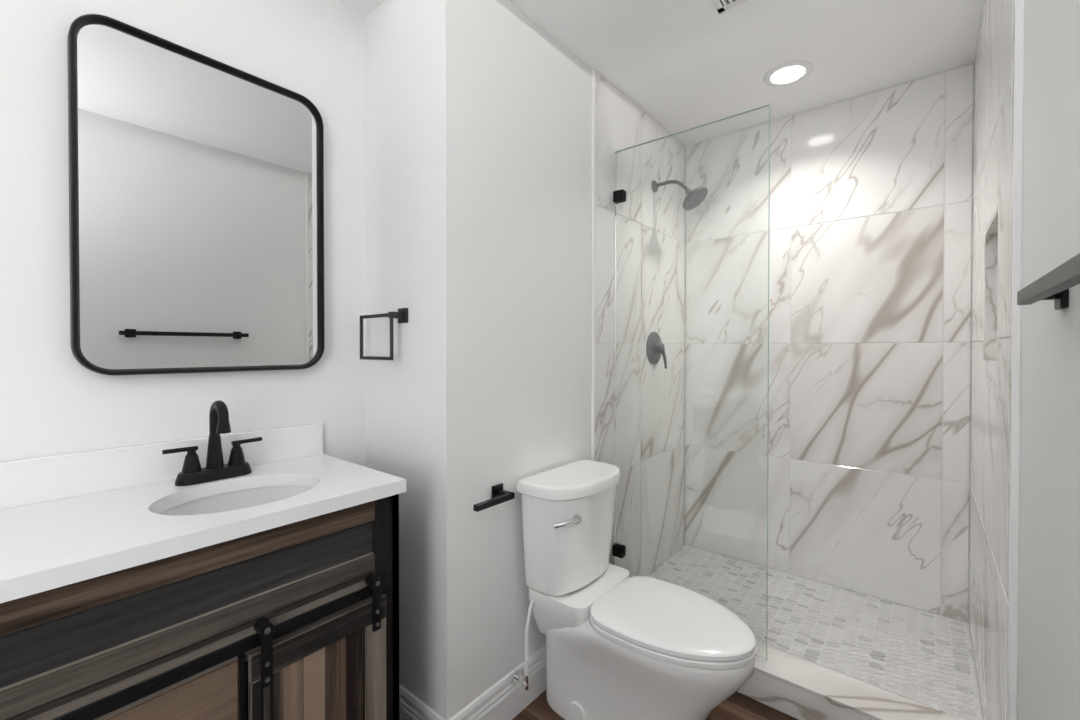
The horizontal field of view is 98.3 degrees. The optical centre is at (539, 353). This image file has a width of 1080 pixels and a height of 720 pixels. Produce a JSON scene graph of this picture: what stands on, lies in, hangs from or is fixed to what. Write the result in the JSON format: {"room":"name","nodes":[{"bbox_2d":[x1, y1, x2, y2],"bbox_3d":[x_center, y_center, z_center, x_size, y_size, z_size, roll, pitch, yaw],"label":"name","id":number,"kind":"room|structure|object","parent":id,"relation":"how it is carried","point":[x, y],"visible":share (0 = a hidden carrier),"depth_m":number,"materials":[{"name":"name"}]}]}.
{"room":"bathroom","nodes":[
{"label":"bathroom","id":0,"kind":"room"},
{"bbox_2d":[0,0,365,466],"bbox_3d":[-1.515,0.039,0.691,0.120,2.440,2.646,0,1,40],"label":"wall","id":1,"kind":"structure","parent":0,"point":[57,397],"depth_m":1.22,"materials":[{"name":"white paint"}]},
{"bbox_2d":[67,14,324,374],"bbox_3d":[-0.900,-0.378,1.303,0.036,0.860,0.584,0,1,40],"label":"mirror","id":2,"kind":"object","parent":1,"relation":"attached to","point":[196,212],"visible":1,"depth_m":1.25,"materials":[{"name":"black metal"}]},
{"bbox_2d":[364,0,591,719],"bbox_3d":[0.101,0.022,2.287,0.570,2.440,1.874,0,1,40],"label":"wall","id":3,"kind":"structure","parent":0,"point":[478,182],"depth_m":1.53,"materials":[{"name":"white paint"}]},
{"bbox_2d":[360,308,407,359],"bbox_3d":[-0.521,-0.062,1.551,0.211,0.168,0.052,0,1,40],"label":"towel ring","id":4,"kind":"object","parent":3,"relation":"attached to","point":[401,315],"visible":1,"depth_m":1.50,"materials":[{"name":"grey metal"}]},
{"bbox_2d":[399,683,444,719],"bbox_3d":[-0.450,1.174,1.528,0.466,0.152,0.016,0,1,40],"label":"baseboard","id":5,"kind":"structure","parent":3,"relation":"attached to","point":[413,707],"depth_m":1.49,"materials":[{"name":"white paint"}]},
{"bbox_2d":[473,483,514,511],"bbox_3d":[-0.157,0.461,1.475,0.075,0.048,0.179,0,1,40],"label":"paper holder","id":6,"kind":"object","parent":3,"relation":"attached to","point":[500,495],"visible":1,"depth_m":1.47,"materials":[{"name":"black metal"}]},
{"bbox_2d":[449,645,545,719],"bbox_3d":[-0.026,1.173,1.687,0.016,0.152,0.802,0,1,40],"label":"baseboard","id":7,"kind":"structure","parent":3,"relation":"attached to","point":[504,698],"depth_m":1.58,"materials":[{"name":"white paint"}]},
{"bbox_2d":[595,71,684,576],"bbox_3d":[0.534,-0.028,2.352,0.012,2.340,0.956,0,1,40],"label":"shower wall tiles","id":8,"kind":"structure","parent":3,"relation":"attached to","point":[622,121],"depth_m":2.28,"materials":[{"name":"white tile"}]},
{"bbox_2d":[613,189,625,558],"bbox_3d":[0.356,0.095,2.091,0.050,1.637,0.032,0,1,40],"label":"clips","id":9,"kind":"object","parent":8,"relation":"attached to","point":[618,197],"visible":0.88,"depth_m":2.08,"materials":[{"name":"black metal"}]},
{"bbox_2d":[646,332,666,367],"bbox_3d":[0.610,-0.015,2.389,0.059,0.192,0.170,0,1,40],"label":"shower valve","id":10,"kind":"object","parent":8,"relation":"attached to","point":[656,346],"depth_m":2.37,"materials":[{"name":"grey metal"}]},
{"bbox_2d":[652,180,707,209],"bbox_3d":[0.691,-0.795,2.314,0.271,0.182,0.136,0,1,40],"label":"shower head","id":11,"kind":"object","parent":8,"relation":"attached to","point":[696,202],"depth_m":2.27},
{"bbox_2d":[512,690,797,719],"bbox_3d":[-0.216,1.307,0.844,1.940,0.100,4.520,0,1,40],"label":"floor","id":12,"kind":"structure","parent":0,"point":[737,706],"depth_m":1.63,"materials":[{"name":"brown wood"}]},
{"bbox_2d":[0,423,405,719],"bbox_3d":[-0.921,0.746,0.916,0.511,1.020,1.220,0,1,40],"label":"bathroom vanity","id":13,"kind":"object","parent":12,"relation":"on","point":[136,583],"visible":1,"depth_m":0.97,"materials":[{"name":"brown wood"}]},
{"bbox_2d":[162,400,261,485],"bbox_3d":[-0.843,0.228,1.223,0.117,0.209,0.223,0,1,40],"label":"faucet","id":14,"kind":"object","parent":13,"relation":"on","point":[216,468],"visible":0.98,"depth_m":1.22,"materials":[{"name":"black metal"}]},
{"bbox_2d":[512,460,755,719],"bbox_3d":[0.318,0.842,1.528,0.725,0.816,0.435,0,1,40],"label":"toilet","id":15,"kind":"object","parent":12,"relation":"on","point":[621,644],"visible":1,"depth_m":1.51,"materials":[{"name":"white ceramic"}]},
{"bbox_2d":[649,545,982,719],"bbox_3d":[1.043,1.185,2.009,1.226,0.120,0.853,0,1,40],"label":"shower floor","id":16,"kind":"structure","parent":12,"relation":"on","point":[796,687],"depth_m":1.64,"materials":[{"name":"white tile"}]},
{"bbox_2d":[615,104,769,660],"bbox_3d":[0.586,0.111,1.901,0.637,2.023,0.010,0,1,40],"label":"glass wall","id":17,"kind":"structure","parent":16,"relation":"on","point":[767,395],"depth_m":1.88,"materials":[{"name":"clear glass"}]},
{"bbox_2d":[335,0,983,146],"bbox_3d":[-0.216,-1.233,0.818,1.940,0.100,4.520,0,1,40],"label":"ceiling","id":18,"kind":"structure","parent":0,"point":[672,66],"depth_m":1.82,"materials":[{"name":"white paint"}]},
{"bbox_2d":[711,0,747,12],"bbox_3d":[0.695,-1.184,1.447,0.340,0.010,0.190,0,1,40],"label":"ceiling vent","id":19,"kind":"object","parent":18,"relation":"in","point":[720,6],"visible":1,"depth_m":1.58,"materials":[{"name":"white plastic"}]},
{"bbox_2d":[763,60,812,86],"bbox_3d":[1.059,-1.191,1.996,0.190,0.007,0.190,0,1,40],"label":"recessed light","id":20,"kind":"object","parent":18,"relation":"in","point":[788,73],"visible":1,"depth_m":1.99,"materials":[{"name":"white paint"}]},
{"bbox_2d":[684,109,973,540],"bbox_3d":[1.407,0.022,2.343,1.370,2.440,0.120,0,1,40],"label":"wall","id":21,"kind":"structure","parent":0,"point":[684,400],"depth_m":2.73,"materials":[{"name":"white paint"}]},
{"bbox_2d":[684,64,973,623],"bbox_3d":[1.319,-0.028,2.330,1.226,2.340,0.012,0,1,40],"label":"shower wall tiles","id":22,"kind":"structure","parent":21,"relation":"attached to","point":[870,263],"depth_m":2.21,"materials":[{"name":"white tile"}]},
{"bbox_2d":[1017,0,1079,719],"bbox_3d":[0.446,0.044,0.204,0.120,2.440,4.400,0,1,40],"label":"wall","id":23,"kind":"structure","parent":0,"point":[1048,677],"depth_m":0.75,"materials":[{"name":"white paint"}]},
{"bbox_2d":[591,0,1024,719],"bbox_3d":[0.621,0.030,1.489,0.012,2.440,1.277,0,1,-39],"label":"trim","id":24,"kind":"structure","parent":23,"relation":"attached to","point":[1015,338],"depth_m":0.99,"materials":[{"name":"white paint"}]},
{"bbox_2d":[969,0,1014,719],"bbox_3d":[1.441,-0.019,1.437,0.102,2.340,1.208,0,1,40],"label":"shower wall tiles","id":25,"kind":"structure","parent":23,"relation":"attached to","point":[992,225],"depth_m":1.34,"materials":[{"name":"white tile"}]},
{"bbox_2d":[1017,253,1079,309],"bbox_3d":[0.584,-0.084,0.498,0.044,0.044,0.590,0,1,40],"label":"towel bar","id":26,"kind":"object","parent":23,"relation":"attached to","point":[1056,284],"visible":1,"depth_m":0.56,"materials":[{"name":"black metal"}]}
]}

